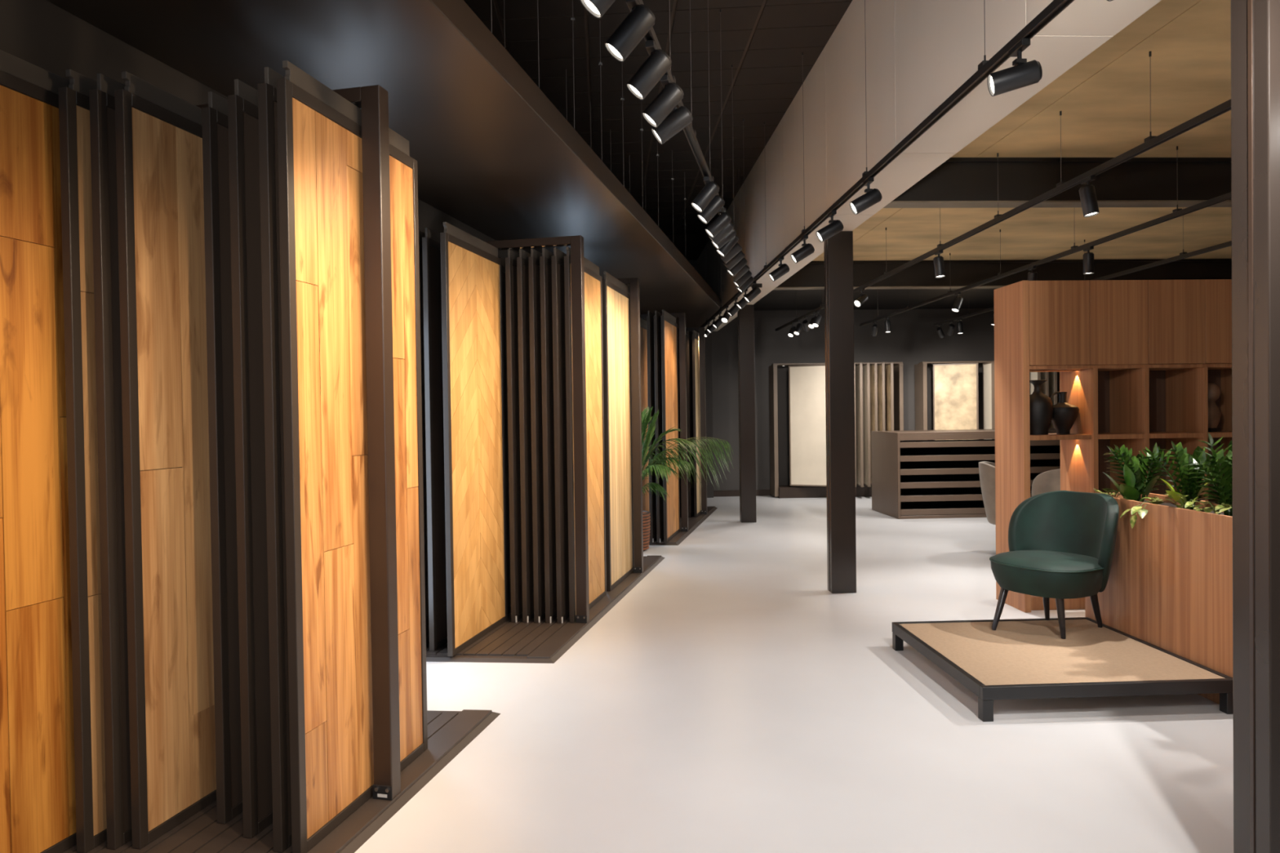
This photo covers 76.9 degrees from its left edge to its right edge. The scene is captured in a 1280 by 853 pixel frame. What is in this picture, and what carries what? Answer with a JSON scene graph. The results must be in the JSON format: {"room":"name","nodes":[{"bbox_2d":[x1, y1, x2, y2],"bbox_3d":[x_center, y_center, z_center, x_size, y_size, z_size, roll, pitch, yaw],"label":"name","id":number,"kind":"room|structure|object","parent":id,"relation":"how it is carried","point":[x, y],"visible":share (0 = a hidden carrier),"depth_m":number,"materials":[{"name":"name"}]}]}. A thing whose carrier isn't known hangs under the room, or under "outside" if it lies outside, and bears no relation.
{"room":"store","nodes":[
{"label":"store","id":0,"kind":"room"},
{"bbox_2d":[0,0,646,320],"bbox_3d":[-1.517,-0.764,5.887,0.170,4.400,18.800,-1,1,12],"label":"wall","id":1,"kind":"structure","parent":0,"point":[42,33],"depth_m":3.01,"materials":[{"name":"brown paint"}]},
{"bbox_2d":[642,510,650,551],"bbox_3d":[-0.105,1.163,8.951,0.446,0.420,0.446,-1,1,-3],"label":"basket","id":2,"kind":"object","parent":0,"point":[646,514],"depth_m":8.84,"materials":[{"name":"red wicker"}]},
{"bbox_2d":[463,0,852,260],"bbox_3d":[-1.740,-2.890,5.840,6.320,0.142,17.100,-1,1,-3],"label":"ceiling","id":3,"kind":"structure","parent":0,"point":[764,42],"depth_m":6.53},
{"bbox_2d":[47,0,720,328],"bbox_3d":[-0.845,-2.204,5.558,1.315,1.270,18.496,-1,1,12],"label":"soffit","id":4,"kind":"structure","parent":3,"relation":"attached to","point":[491,151],"depth_m":3.80,"materials":[{"name":"paint"}]},
{"bbox_2d":[638,0,745,257],"bbox_3d":[0.200,-2.113,3.753,0.042,1.412,9.021,-1,1,12],"label":"track","id":5,"kind":"object","parent":3,"relation":"hanging from","point":[691,134],"visible":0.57,"depth_m":4.09,"materials":[{"name":"black metal"}]},
{"bbox_2d":[580,0,615,18],"bbox_3d":[-0.093,-1.290,2.344,0.165,0.193,0.104,-1,1,12],"label":"track spotlight","id":6,"kind":"object","parent":5,"relation":"hanging from","point":[597,8],"visible":1,"depth_m":2.34,"materials":[{"name":"black"}]},
{"bbox_2d":[604,0,655,62],"bbox_3d":[-0.033,-1.295,2.638,0.165,0.193,0.105,-1,1,13],"label":"track spotlight","id":7,"kind":"object","parent":5,"relation":"hanging from","point":[640,20],"visible":1,"depth_m":2.60,"materials":[{"name":"black"}]},
{"bbox_2d":[626,40,671,100],"bbox_3d":[0.033,-1.301,2.962,0.165,0.193,0.104,-1,1,12],"label":"track spotlight","id":8,"kind":"object","parent":5,"relation":"hanging from","point":[659,62],"visible":1,"depth_m":2.93,"materials":[{"name":"black"}]},
{"bbox_2d":[642,73,684,127],"bbox_3d":[0.093,-1.307,3.256,0.168,0.192,0.104,-1,1,12],"label":"track spotlight","id":9,"kind":"object","parent":5,"relation":"hanging from","point":[672,94],"visible":1,"depth_m":3.22,"materials":[{"name":"black"}]},
{"bbox_2d":[651,102,693,144],"bbox_3d":[0.139,-1.316,3.490,0.180,0.181,0.106,-1,1,12],"label":"track spotlight","id":10,"kind":"object","parent":5,"relation":"hanging from","point":[681,117],"visible":0.94,"depth_m":3.46,"materials":[{"name":"black"}]},
{"bbox_2d":[691,176,719,212],"bbox_3d":[0.375,-1.329,4.635,0.161,0.194,0.111,-1,1,12],"label":"track spotlight","id":11,"kind":"object","parent":5,"relation":"hanging from","point":[711,188],"visible":1,"depth_m":4.60,"materials":[{"name":"black"}]},
{"bbox_2d":[697,194,724,223],"bbox_3d":[0.434,-1.336,4.929,0.167,0.191,0.109,-1,1,12],"label":"track spotlight","id":12,"kind":"object","parent":5,"relation":"hanging from","point":[717,202],"visible":0.89,"depth_m":4.90,"materials":[{"name":"black"}]},
{"bbox_2d":[705,208,731,238],"bbox_3d":[0.517,-1.344,5.341,0.172,0.188,0.109,-1,1,12],"label":"track spotlight","id":13,"kind":"object","parent":5,"relation":"hanging from","point":[723,219],"visible":0.99,"depth_m":5.31,"materials":[{"name":"black"}]},
{"bbox_2d":[697,0,1074,332],"bbox_3d":[1.278,-2.155,5.633,0.038,1.412,15.600,-1,1,-3],"label":"track","id":14,"kind":"object","parent":3,"relation":"hanging from","point":[985,67],"visible":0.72,"depth_m":3.79,"materials":[{"name":"black metal"}]},
{"bbox_2d":[768,256,789,281],"bbox_3d":[1.212,-1.368,7.022,0.183,0.208,0.100,-1,1,-3],"label":"track spotlight","id":15,"kind":"object","parent":14,"relation":"hanging from","point":[784,268],"visible":1,"depth_m":6.99,"materials":[{"name":"black"}]},
{"bbox_2d":[790,235,814,263],"bbox_3d":[1.249,-1.358,6.193,0.184,0.207,0.100,-1,1,-3],"label":"track spotlight","id":16,"kind":"object","parent":14,"relation":"hanging from","point":[807,249],"visible":1,"depth_m":6.16,"materials":[{"name":"black"}]},
{"bbox_2d":[815,209,844,242],"bbox_3d":[1.282,-1.349,5.444,0.184,0.204,0.100,-1,1,-3],"label":"track spotlight","id":17,"kind":"object","parent":14,"relation":"hanging from","point":[836,226],"visible":1,"depth_m":5.41,"materials":[{"name":"black"}]},
{"bbox_2d":[848,176,881,214],"bbox_3d":[1.315,-1.339,4.694,0.185,0.203,0.100,-1,1,-3],"label":"track spotlight","id":18,"kind":"object","parent":14,"relation":"hanging from","point":[872,197],"visible":1,"depth_m":4.66,"materials":[{"name":"black"}]},
{"bbox_2d":[986,37,1042,96],"bbox_3d":[1.389,-1.326,2.989,0.184,0.182,0.103,-1,1,6],"label":"track spotlight","id":19,"kind":"object","parent":14,"relation":"hanging from","point":[1022,73],"visible":1,"depth_m":2.96,"materials":[{"name":"black"}]},
{"bbox_2d":[697,0,1160,331],"bbox_3d":[1.587,-2.239,5.995,0.360,1.280,17.100,-1,1,-3],"label":"bulkhead","id":20,"kind":"structure","parent":3,"relation":"attached to","point":[919,53],"depth_m":4.94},
{"bbox_2d":[354,495,1233,852],"bbox_3d":[3.306,1.416,6.122,16.300,0.100,17.500,-1,1,-3],"label":"floor","id":21,"kind":"structure","parent":0,"point":[731,701],"depth_m":3.75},
{"bbox_2d":[62,84,500,852],"bbox_3d":[-1.651,0.104,2.326,1.069,2.770,3.773,-1,1,12],"label":"display rack","id":22,"kind":"object","parent":21,"relation":"on","point":[449,732],"visible":0.51,"depth_m":3.09,"materials":[{"name":"brown metal"}]},
{"bbox_2d":[0,49,76,852],"bbox_3d":[-2.048,0.127,2.568,0.036,2.667,0.900,-1,1,13],"label":"sliding panel","id":23,"kind":"object","parent":22,"relation":"on","point":[37,801],"visible":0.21,"depth_m":2.67,"materials":[{"name":"wood"}]},
{"bbox_2d":[57,69,106,852],"bbox_3d":[-1.830,0.115,3.170,0.036,2.667,0.900,-1,1,13],"label":"sliding panel","id":24,"kind":"object","parent":22,"relation":"on","point":[73,100],"visible":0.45,"depth_m":2.75,"materials":[{"name":"metal"}]},
{"bbox_2d":[88,73,132,849],"bbox_3d":[-1.740,0.117,3.191,0.036,2.661,0.900,-1,1,12],"label":"sliding panel","id":25,"kind":"object","parent":22,"relation":"on","point":[102,99],"visible":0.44,"depth_m":2.77,"materials":[{"name":"metal"}]},
{"bbox_2d":[114,71,216,848],"bbox_3d":[-1.655,0.113,3.193,0.036,2.667,0.900,-1,1,13],"label":"sliding panel","id":26,"kind":"object","parent":22,"relation":"on","point":[159,132],"visible":0.55,"depth_m":2.90,"materials":[{"name":"wood"}]},
{"bbox_2d":[201,91,242,823],"bbox_3d":[-1.448,0.110,3.357,0.036,2.661,0.900,-1,1,13],"label":"sliding panel","id":27,"kind":"object","parent":22,"relation":"on","point":[215,122],"visible":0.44,"depth_m":2.94,"materials":[{"name":"metal"}]},
{"bbox_2d":[227,79,272,838],"bbox_3d":[-1.301,0.110,3.253,0.036,2.661,0.900,-1,1,12],"label":"sliding panel","id":28,"kind":"object","parent":22,"relation":"on","point":[242,106],"visible":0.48,"depth_m":2.85,"materials":[{"name":"metal"}]},
{"bbox_2d":[257,66,292,852],"bbox_3d":[-1.152,0.109,3.159,0.036,2.661,0.900,-1,1,13],"label":"sliding panel","id":29,"kind":"object","parent":22,"relation":"on","point":[267,91],"visible":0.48,"depth_m":2.73,"materials":[{"name":"metal"}]},
{"bbox_2d":[276,60,427,852],"bbox_3d":[-1.074,0.105,3.126,0.036,2.667,0.900,-1,1,12],"label":"sliding panel","id":30,"kind":"object","parent":22,"relation":"on","point":[320,148],"visible":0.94,"depth_m":2.93,"materials":[{"name":"wood"}]},
{"bbox_2d":[426,235,665,663],"bbox_3d":[-0.685,0.028,6.691,1.069,2.770,3.776,-1,1,12],"label":"display rack","id":31,"kind":"object","parent":21,"relation":"on","point":[542,642],"visible":0.6,"depth_m":5.70,"materials":[{"name":"wood"}]},
{"bbox_2d":[418,230,429,648],"bbox_3d":[-1.304,0.077,5.547,0.036,2.661,0.900,-1,1,13],"label":"sliding panel","id":32,"kind":"object","parent":31,"relation":"on","point":[421,234],"visible":0.13,"depth_m":5.14,"materials":[{"name":"metal"}]},
{"bbox_2d":[422,227,447,651],"bbox_3d":[-1.231,0.076,5.490,0.036,2.661,0.900,-1,1,13],"label":"sliding panel","id":33,"kind":"object","parent":31,"relation":"on","point":[431,242],"visible":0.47,"depth_m":5.11,"materials":[{"name":"metal"}]},
{"bbox_2d":[440,222,507,657],"bbox_3d":[-1.087,0.073,5.372,0.036,2.667,0.900,-1,1,13],"label":"sliding panel","id":34,"kind":"object","parent":31,"relation":"on","point":[472,292],"visible":1,"depth_m":5.28,"materials":[{"name":"wood"}]},
{"bbox_2d":[498,256,511,612],"bbox_3d":[-0.936,0.059,6.439,0.036,2.661,0.900,-1,1,13],"label":"sliding panel","id":35,"kind":"object","parent":31,"relation":"on","point":[504,285],"visible":0.12,"depth_m":6.07,"materials":[{"name":"wood"}]},
{"bbox_2d":[505,248,522,622],"bbox_3d":[-0.822,0.061,6.171,0.044,2.661,0.904,-1,1,12],"label":"sliding panel","id":36,"kind":"object","parent":31,"relation":"on","point":[511,278],"visible":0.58,"depth_m":5.76,"materials":[{"name":"wood"}]},
{"bbox_2d":[516,248,533,622],"bbox_3d":[-0.738,0.060,6.163,0.044,2.661,0.904,-1,1,12],"label":"sliding panel","id":37,"kind":"object","parent":31,"relation":"on","point":[522,268],"visible":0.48,"depth_m":5.75,"materials":[{"name":"wood"}]},
{"bbox_2d":[528,248,545,622],"bbox_3d":[-0.655,0.059,6.154,0.044,2.661,0.904,-1,1,13],"label":"sliding panel","id":38,"kind":"object","parent":31,"relation":"on","point":[534,260],"visible":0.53,"depth_m":5.74,"materials":[{"name":"wood"}]},
{"bbox_2d":[539,248,556,623],"bbox_3d":[-0.573,0.058,6.141,0.044,2.661,0.904,-1,1,12],"label":"sliding panel","id":39,"kind":"object","parent":31,"relation":"on","point":[545,260],"visible":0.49,"depth_m":5.73,"materials":[{"name":"metal"}]},
{"bbox_2d":[551,247,569,623],"bbox_3d":[-0.490,0.057,6.133,0.044,2.661,0.904,-1,1,12],"label":"sliding panel","id":40,"kind":"object","parent":31,"relation":"on","point":[557,259],"visible":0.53,"depth_m":5.74,"materials":[{"name":"wood"}]},
{"bbox_2d":[564,246,606,622],"bbox_3d":[-0.406,0.052,6.147,0.036,2.667,0.900,-1,1,13],"label":"sliding panel","id":41,"kind":"object","parent":31,"relation":"on","point":[593,280],"visible":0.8,"depth_m":6.23,"materials":[{"name":"wood"}]},
{"bbox_2d":[601,271,633,591],"bbox_3d":[-0.185,0.035,7.143,0.036,2.667,0.900,-1,1,12],"label":"sliding panel","id":42,"kind":"object","parent":31,"relation":"on","point":[615,295],"visible":0.96,"depth_m":7.04,"materials":[{"name":"wood"}]},
{"bbox_2d":[640,312,717,545],"bbox_3d":[0.280,-0.048,11.055,1.069,2.770,3.836,-1,1,12],"label":"display rack","id":43,"kind":"object","parent":21,"relation":"on","point":[687,525],"visible":0.52,"depth_m":10.12,"materials":[{"name":"brown metal"}]},
{"bbox_2d":[640,317,648,511],"bbox_3d":[0.086,-0.014,10.288,0.036,2.667,0.900,-1,1,13],"label":"sliding panel","id":44,"kind":"object","parent":43,"relation":"on","point":[643,337],"visible":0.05,"depth_m":10.11,"materials":[{"name":"wood"}]},
{"bbox_2d":[646,311,657,542],"bbox_3d":[0.212,-0.004,9.685,0.044,2.661,0.904,-1,1,12],"label":"sliding panel","id":45,"kind":"object","parent":43,"relation":"on","point":[650,318],"visible":0.47,"depth_m":9.30,"materials":[{"name":"metal"}]},
{"bbox_2d":[653,310,663,542],"bbox_3d":[0.293,-0.005,9.667,0.044,2.661,0.904,-1,1,13],"label":"sliding panel","id":46,"kind":"object","parent":43,"relation":"on","point":[657,317],"visible":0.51,"depth_m":9.28,"materials":[{"name":"metal"}]},
{"bbox_2d":[661,309,679,542],"bbox_3d":[0.370,-0.009,9.652,0.036,2.667,0.900,-1,1,13],"label":"sliding panel","id":47,"kind":"object","parent":43,"relation":"on","point":[668,325],"visible":0.99,"depth_m":9.55,"materials":[{"name":"wood"}]},
{"bbox_2d":[677,331,681,515],"bbox_3d":[0.630,-0.043,11.980,0.036,2.661,0.900,-1,1,13],"label":"sliding panel","id":48,"kind":"object","parent":43,"relation":"on","point":[677,331],"visible":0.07,"depth_m":11.64,"materials":[{"name":"metal"}]},
{"bbox_2d":[685,330,694,517],"bbox_3d":[0.786,-0.044,11.915,0.036,2.661,0.900,-1,1,13],"label":"sliding panel","id":49,"kind":"object","parent":43,"relation":"on","point":[689,336],"visible":0.48,"depth_m":11.56,"materials":[{"name":"metal"}]},
{"bbox_2d":[692,329,701,516],"bbox_3d":[0.871,-0.048,11.917,0.036,2.667,0.900,-1,1,13],"label":"sliding panel","id":50,"kind":"object","parent":43,"relation":"on","point":[695,344],"visible":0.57,"depth_m":11.62,"materials":[{"name":"wood"}]},
{"bbox_2d":[641,406,733,551],"bbox_3d":[0.188,0.570,8.901,1.689,1.599,1.127,-1,1,7],"label":"potted palm","id":51,"kind":"object","parent":21,"relation":"on","point":[646,414],"visible":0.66,"depth_m":8.84,"materials":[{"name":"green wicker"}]},
{"bbox_2d":[737,304,756,522],"bbox_3d":[1.472,-0.176,11.114,0.212,2.990,0.130,-1,1,-3],"label":"column","id":52,"kind":"structure","parent":21,"relation":"on","point":[745,316],"depth_m":11.05,"materials":[{"name":"brown metal"}]},
{"bbox_2d":[768,361,903,497],"bbox_3d":[3.513,0.056,14.421,2.320,2.375,0.460,-1,1,-3],"label":"rack","id":53,"kind":"object","parent":21,"relation":"on","point":[779,402],"visible":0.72,"depth_m":14.37,"materials":[{"name":"wood"}]},
{"bbox_2d":[788,364,826,486],"bbox_3d":[3.067,-0.014,14.001,0.950,2.110,0.044,0,1,23],"label":"tile leaf","id":54,"kind":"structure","parent":53,"relation":"on","point":[806,383],"depth_m":14.05,"materials":[{"name":"beige stone"}]},
{"bbox_2d":[855,363,863,487],"bbox_3d":[3.802,-0.024,13.984,0.044,2.110,0.500,-1,1,6],"label":"tile leaf","id":55,"kind":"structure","parent":53,"relation":"attached to","point":[859,374],"depth_m":13.88,"materials":[{"name":"beige stone"}]},
{"bbox_2d":[862,363,871,487],"bbox_3d":[3.926,-0.026,13.990,0.044,2.110,0.500,-1,1,6],"label":"tile leaf","id":56,"kind":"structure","parent":53,"relation":"attached to","point":[865,367],"depth_m":13.88,"materials":[{"name":"beige stone"}]},
{"bbox_2d":[869,363,877,484],"bbox_3d":[4.056,-0.028,13.995,0.044,2.110,0.500,-1,1,6],"label":"tile leaf","id":57,"kind":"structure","parent":53,"relation":"attached to","point":[873,367],"depth_m":13.92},
{"bbox_2d":[877,363,884,431],"bbox_3d":[4.186,-0.030,14.001,0.044,2.110,0.500,-1,1,6],"label":"tile leaf","id":58,"kind":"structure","parent":53,"relation":"attached to","point":[881,367],"depth_m":13.89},
{"bbox_2d":[884,363,893,431],"bbox_3d":[4.336,-0.032,14.008,0.044,2.110,0.500,-1,1,6],"label":"tile leaf","id":59,"kind":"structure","parent":53,"relation":"attached to","point":[889,380],"depth_m":13.92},
{"bbox_2d":[823,231,856,593],"bbox_3d":[1.665,-0.115,6.716,0.212,2.990,0.130,-1,1,-3],"label":"column","id":60,"kind":"structure","parent":21,"relation":"on","point":[838,248],"depth_m":6.65,"materials":[{"name":"brown metal"}]},
{"bbox_2d":[871,428,1060,519],"bbox_3d":[5.207,0.655,11.826,3.300,1.204,1.110,-1,1,-3],"label":"display cabinet","id":61,"kind":"object","parent":21,"relation":"on","point":[936,476],"depth_m":11.48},
{"bbox_2d":[900,503,985,515],"bbox_3d":[5.215,1.166,11.818,3.226,0.083,1.071,-1,1,-3],"label":"tray","id":62,"kind":"object","parent":61,"relation":"on","point":[906,509],"depth_m":11.26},
{"bbox_2d":[900,490,1031,502],"bbox_3d":[5.212,0.977,11.815,3.226,0.084,1.071,-1,1,-3],"label":"tray","id":63,"kind":"object","parent":61,"relation":"on","point":[905,495],"depth_m":11.25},
{"bbox_2d":[900,478,1034,488],"bbox_3d":[5.210,0.791,11.812,3.226,0.084,1.071,-1,1,-3],"label":"tray","id":64,"kind":"object","parent":61,"relation":"on","point":[904,482],"depth_m":11.25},
{"bbox_2d":[899,440,1060,448],"bbox_3d":[5.202,0.227,11.804,3.226,0.079,1.071,-1,1,-3],"label":"tray","id":65,"kind":"object","parent":61,"relation":"on","point":[923,443],"depth_m":11.24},
{"bbox_2d":[900,466,1060,475],"bbox_3d":[5.207,0.605,11.809,3.226,0.083,1.071,-1,1,-3],"label":"tray","id":66,"kind":"object","parent":61,"relation":"on","point":[904,470],"depth_m":11.25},
{"bbox_2d":[900,453,1060,462],"bbox_3d":[5.204,0.418,11.807,3.226,0.081,1.071,-1,1,-3],"label":"tray","id":67,"kind":"object","parent":61,"relation":"on","point":[904,457],"depth_m":11.25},
{"bbox_2d":[914,360,1059,440],"bbox_3d":[6.300,0.015,14.543,2.540,2.375,0.460,-1,1,-3],"label":"rack","id":68,"kind":"object","parent":21,"relation":"on","point":[923,371],"visible":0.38,"depth_m":14.57,"materials":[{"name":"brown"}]},
{"bbox_2d":[933,363,978,439],"bbox_3d":[5.561,-0.052,14.192,0.740,2.110,0.044,-1,1,17],"label":"tile leaf","id":69,"kind":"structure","parent":68,"relation":"attached to","point":[955,385],"depth_m":14.17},
{"bbox_2d":[982,361,995,429],"bbox_3d":[6.094,-0.058,14.085,0.044,2.110,0.500,-1,1,6],"label":"tile leaf","id":70,"kind":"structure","parent":68,"relation":"attached to","point":[988,402],"depth_m":14.03,"materials":[{"name":"beige stone"}]},
{"bbox_2d":[1048,371,1057,428],"bbox_3d":[7.193,-0.074,14.133,0.044,2.110,0.500,-1,1,6],"label":"tile leaf","id":71,"kind":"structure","parent":68,"relation":"attached to","point":[1052,375],"depth_m":13.96,"materials":[{"name":"beige stone"}]},
{"bbox_2d":[978,461,995,524],"bbox_3d":[3.877,0.851,8.413,0.623,0.951,0.682,0,1,25],"label":"tub chair","id":72,"kind":"object","parent":21,"relation":"on","point":[986,469],"visible":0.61,"depth_m":8.32,"materials":[{"name":"beige fabric"}]},
{"bbox_2d":[1031,468,1060,496],"bbox_3d":[4.123,0.858,7.705,0.682,0.951,0.623,-1,1,5],"label":"tub chair","id":73,"kind":"object","parent":21,"relation":"on","point":[1048,481],"visible":0.11,"depth_m":7.57,"materials":[{"name":"beige fabric"}]},
{"bbox_2d":[892,617,1232,721],"bbox_3d":[2.254,1.320,4.512,1.270,0.168,1.226,-1,1,-3],"label":"display platform","id":74,"kind":"object","parent":21,"relation":"on","point":[1022,659],"visible":0.94,"depth_m":4.27,"materials":[{"name":"wood"}]},
{"bbox_2d":[989,490,1119,639],"bbox_3d":[2.519,0.823,4.897,0.702,0.814,0.661,-1,1,-39],"label":"chair","id":75,"kind":"object","parent":74,"relation":"on","point":[1061,544],"visible":1,"depth_m":4.89,"materials":[{"name":"green fabric"}]},
{"bbox_2d":[993,279,1231,613],"bbox_3d":[3.974,0.131,6.203,2.320,2.448,0.440,-1,1,-3],"label":"shelving unit","id":76,"kind":"object","parent":21,"relation":"on","point":[1138,360],"visible":0.63,"depth_m":5.99,"materials":[{"name":"brown wood"}]},
{"bbox_2d":[1029,379,1053,435],"bbox_3d":[3.032,-0.146,6.148,0.214,0.414,0.214,-1,1,-3],"label":"vase","id":77,"kind":"object","parent":76,"relation":"on","point":[1041,406],"visible":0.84,"depth_m":6.07,"materials":[{"name":"black ceramic"}]},
{"bbox_2d":[1030,433,1091,439],"bbox_3d":[3.101,0.078,6.174,0.480,0.036,0.420,-1,1,-3],"label":"shelf","id":78,"kind":"object","parent":76,"relation":"attached to","point":[1050,436],"depth_m":5.97,"materials":[{"name":"brown wood"}]},
{"bbox_2d":[1049,391,1079,434],"bbox_3d":[3.237,-0.105,6.168,0.218,0.326,0.218,-1,1,-3],"label":"jug","id":79,"kind":"object","parent":76,"relation":"on","point":[1064,415],"visible":0.9,"depth_m":6.11,"materials":[{"name":"black ceramic"}]},
{"bbox_2d":[1097,432,1144,439],"bbox_3d":[3.556,0.072,6.177,0.357,0.036,0.414,-1,1,-3],"label":"shelf","id":80,"kind":"object","parent":76,"relation":"attached to","point":[1100,435],"depth_m":5.97,"materials":[{"name":"brown wood"}]},
{"bbox_2d":[1149,431,1204,438],"bbox_3d":[3.980,0.066,6.196,0.422,0.036,0.414,-1,1,-3],"label":"shelf","id":81,"kind":"object","parent":76,"relation":"attached to","point":[1152,434],"depth_m":5.99,"materials":[{"name":"brown wood"}]},
{"bbox_2d":[1208,382,1220,431],"bbox_3d":[4.393,-0.148,6.211,0.170,0.380,0.134,-1,1,-22],"label":"sculpture","id":82,"kind":"object","parent":76,"relation":"on","point":[1214,392],"visible":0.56,"depth_m":6.16,"materials":[{"name":"black ceramic"}]},
{"bbox_2d":[1084,492,1232,704],"bbox_3d":[3.115,0.923,3.824,0.388,0.958,2.740,-1,1,-3],"label":"planter","id":83,"kind":"object","parent":21,"relation":"on","point":[1169,587],"visible":0.42,"depth_m":4.37,"materials":[{"name":"brown wood"}]},
{"bbox_2d":[1102,464,1163,502],"bbox_3d":[2.954,0.356,4.858,0.260,0.257,0.257,-1,1,-3],"label":"leaf plant","id":84,"kind":"object","parent":83,"relation":"on","point":[1128,491],"visible":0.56,"depth_m":4.82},
{"bbox_2d":[1102,442,1174,502],"bbox_3d":[3.058,0.288,4.925,0.414,0.384,0.319,0,1,33],"label":"plant","id":85,"kind":"object","parent":83,"relation":"on","point":[1137,466],"visible":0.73,"depth_m":4.91,"materials":[{"name":"green plant"}]},
{"bbox_2d":[1120,496,1165,528],"bbox_3d":[2.877,0.492,4.604,0.192,0.182,0.191,-1,1,-3],"label":"trailing ivy","id":86,"kind":"object","parent":83,"relation":"on","point":[1142,513],"visible":0.88,"depth_m":4.59,"materials":[{"name":"green plant"}]},
{"bbox_2d":[1137,440,1216,510],"bbox_3d":[3.140,0.281,4.550,0.408,0.408,0.413,-1,1,-20],"label":"plant","id":87,"kind":"object","parent":83,"relation":"on","point":[1189,486],"visible":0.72,"depth_m":4.53,"materials":[{"name":"green plant"}]},
{"bbox_2d":[1160,478,1213,509],"bbox_3d":[2.983,0.389,4.441,0.258,0.200,0.166,-1,1,-3],"label":"leaf plant","id":88,"kind":"object","parent":83,"relation":"on","point":[1172,492],"visible":0.54,"depth_m":4.41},
{"bbox_2d":[1182,432,1232,516],"bbox_3d":[3.103,0.260,4.251,0.424,0.458,0.333,0,1,29],"label":"plant","id":89,"kind":"object","parent":83,"relation":"on","point":[1221,469],"visible":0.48,"depth_m":4.21,"materials":[{"name":"green plant"}]},
{"bbox_2d":[1192,500,1231,514],"bbox_3d":[2.940,0.436,4.148,0.100,0.093,0.230,-1,1,-3],"label":"trailing ivy","id":90,"kind":"object","parent":83,"relation":"on","point":[1217,509],"visible":0.87,"depth_m":4.15,"materials":[{"name":"green plant"}]},
{"bbox_2d":[1231,0,1279,852],"bbox_3d":[1.859,-0.054,2.326,0.212,2.990,0.137,-1,1,-3],"label":"column","id":91,"kind":"structure","parent":21,"relation":"on","point":[1255,24],"depth_m":2.30,"materials":[{"name":"brown metal"}]},
{"bbox_2d":[685,260,994,490],"bbox_3d":[5.492,-0.990,14.819,11.100,4.400,0.150,-1,1,-3],"label":"wall","id":92,"kind":"structure","parent":0,"point":[913,338],"depth_m":14.63,"materials":[{"name":"grey paint"}]},
{"bbox_2d":[691,331,713,497],"bbox_3d":[1.102,-0.374,14.469,0.380,3.300,0.180,-1,1,-3],"label":"trim","id":93,"kind":"structure","parent":92,"relation":"attached to","point":[708,382],"depth_m":14.38,"materials":[{"name":"brown paint"}]},
{"bbox_2d":[713,489,771,497],"bbox_3d":[5.726,1.153,14.774,10.300,0.110,0.018,-1,1,-3],"label":"baseboard","id":94,"kind":"structure","parent":92,"relation":"attached to","point":[758,492],"depth_m":14.59,"materials":[{"name":"brown metal"}]},
{"bbox_2d":[753,288,997,310],"bbox_3d":[6.213,-2.197,12.481,9.430,0.140,4.550,-1,1,-3],"label":"ceiling","id":95,"kind":"structure","parent":0,"point":[975,298],"depth_m":13.36,"materials":[{"name":"paint"}]},
{"bbox_2d":[812,0,1231,261],"bbox_3d":[6.593,-2.070,3.866,9.430,0.155,12.400,-1,1,-3],"label":"ceiling","id":96,"kind":"structure","parent":0,"point":[1103,100],"depth_m":5.52,"materials":[{"name":"wood"}]},
{"bbox_2d":[773,258,1231,289],"bbox_3d":[6.322,-1.916,10.080,9.430,0.325,0.165,-1,1,-3],"label":"beam","id":97,"kind":"structure","parent":96,"relation":"attached to","point":[959,274],"depth_m":9.93,"materials":[{"name":"metal"}]},
{"bbox_2d":[775,50,1231,330],"bbox_3d":[2.583,-1.714,5.596,0.038,0.495,15.400,-1,1,-3],"label":"track","id":98,"kind":"object","parent":96,"relation":"hanging from","point":[1150,142],"visible":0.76,"depth_m":4.96,"materials":[{"name":"black metal"}]},
{"bbox_2d":[933,249,945,278],"bbox_3d":[2.535,-1.375,6.829,0.090,0.226,0.103,-1,1,-3],"label":"track spotlight","id":99,"kind":"object","parent":98,"relation":"hanging from","point":[939,265],"visible":1,"depth_m":6.80,"materials":[{"name":"black"}]},
{"bbox_2d":[1079,174,1099,217],"bbox_3d":[2.629,-1.345,4.720,0.087,0.227,0.105,-2,1,-42],"label":"track spotlight","id":100,"kind":"object","parent":98,"relation":"hanging from","point":[1087,194],"visible":1,"depth_m":4.69,"materials":[{"name":"black"}]},
{"bbox_2d":[859,146,1231,326],"bbox_3d":[3.815,-1.728,5.350,0.038,0.495,14.800,-1,1,-3],"label":"track","id":101,"kind":"object","parent":96,"relation":"hanging from","point":[1177,212],"visible":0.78,"depth_m":6.84,"materials":[{"name":"black metal"}]},
{"bbox_2d":[1083,245,1093,274],"bbox_3d":[3.758,-1.393,6.753,0.082,0.222,0.100,-1,1,-3],"label":"track spotlight","id":102,"kind":"object","parent":101,"relation":"hanging from","point":[1088,257],"visible":1,"depth_m":6.72,"materials":[{"name":"black"}]},
{"bbox_2d":[883,157,1231,208],"bbox_3d":[6.496,-1.862,6.144,9.430,0.325,0.165,-1,1,-3],"label":"beam","id":103,"kind":"structure","parent":96,"relation":"attached to","point":[957,182],"depth_m":5.94,"materials":[{"name":"paint"}]},
{"bbox_2d":[933,207,1231,325],"bbox_3d":[5.003,-1.745,5.402,0.038,0.495,14.800,-1,1,-3],"label":"track","id":104,"kind":"object","parent":96,"relation":"hanging from","point":[1183,255],"visible":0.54,"depth_m":7.68,"materials":[{"name":"black metal"}]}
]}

